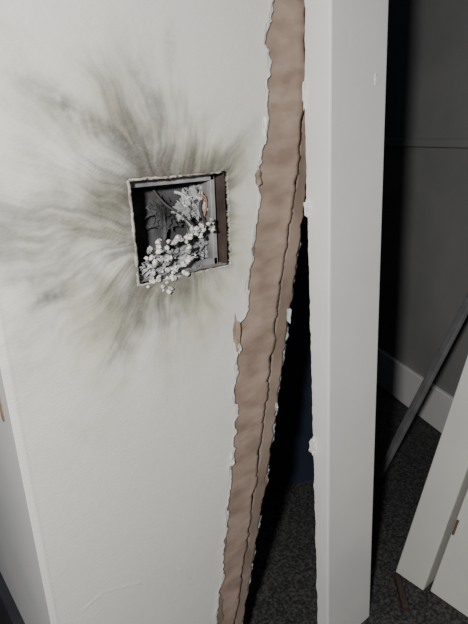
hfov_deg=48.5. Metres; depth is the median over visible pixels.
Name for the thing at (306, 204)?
chip
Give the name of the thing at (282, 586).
floor
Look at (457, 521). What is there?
hinge knuckle
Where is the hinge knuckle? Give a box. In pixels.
[452,520,458,534]
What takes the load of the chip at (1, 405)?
attached to the door frame
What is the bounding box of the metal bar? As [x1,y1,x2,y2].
[377,292,467,477]
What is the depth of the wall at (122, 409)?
0.46 m
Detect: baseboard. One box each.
[0,572,24,623]
[377,347,453,432]
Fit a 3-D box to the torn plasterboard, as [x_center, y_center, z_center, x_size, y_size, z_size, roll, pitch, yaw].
[0.014,0.013,0.577,0.194,1.000,0.023,-16,24,-36]
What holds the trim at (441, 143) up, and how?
attached to the wall at (424, 258)
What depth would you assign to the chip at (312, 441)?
0.65 m
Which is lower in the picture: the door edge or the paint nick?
the door edge
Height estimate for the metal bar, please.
0.478 m
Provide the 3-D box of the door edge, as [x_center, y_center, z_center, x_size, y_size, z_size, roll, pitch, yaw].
[0.367,0.054,0.729,0.223,0.800,0.072,-1,19,4]
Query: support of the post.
on the floor
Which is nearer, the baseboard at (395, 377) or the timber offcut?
the timber offcut
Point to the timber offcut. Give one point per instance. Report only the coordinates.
(399, 586)
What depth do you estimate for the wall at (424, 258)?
1.21 m
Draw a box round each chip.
[0,396,4,421]
[302,75,306,111]
[303,199,309,214]
[309,436,315,451]
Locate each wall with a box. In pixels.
[0,0,273,623]
[378,0,467,396]
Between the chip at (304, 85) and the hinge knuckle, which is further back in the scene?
the hinge knuckle
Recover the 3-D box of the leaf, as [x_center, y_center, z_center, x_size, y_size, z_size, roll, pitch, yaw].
[0.454,0.088,0.621,0.142,0.800,0.318,-16,24,-36]
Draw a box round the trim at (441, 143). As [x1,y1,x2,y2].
[384,139,467,147]
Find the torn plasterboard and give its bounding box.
[215,0,306,623]
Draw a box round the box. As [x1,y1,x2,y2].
[127,171,229,293]
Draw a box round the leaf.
[431,489,467,616]
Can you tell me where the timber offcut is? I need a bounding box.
[394,574,408,611]
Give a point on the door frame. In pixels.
(19, 564)
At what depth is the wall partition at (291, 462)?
1.02 m
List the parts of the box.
frame, frame, frame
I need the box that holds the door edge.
[396,356,467,589]
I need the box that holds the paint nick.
[374,73,379,86]
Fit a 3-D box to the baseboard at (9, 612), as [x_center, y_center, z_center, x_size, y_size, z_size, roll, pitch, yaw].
[-0.455,0.377,0.895,0.014,0.135,0.875,-16,24,-36]
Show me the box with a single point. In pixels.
(178, 223)
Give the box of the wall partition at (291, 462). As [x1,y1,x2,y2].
[140,171,313,491]
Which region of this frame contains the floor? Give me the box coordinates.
[44,384,467,623]
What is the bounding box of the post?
[304,0,388,623]
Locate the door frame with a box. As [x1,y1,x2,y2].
[0,369,50,623]

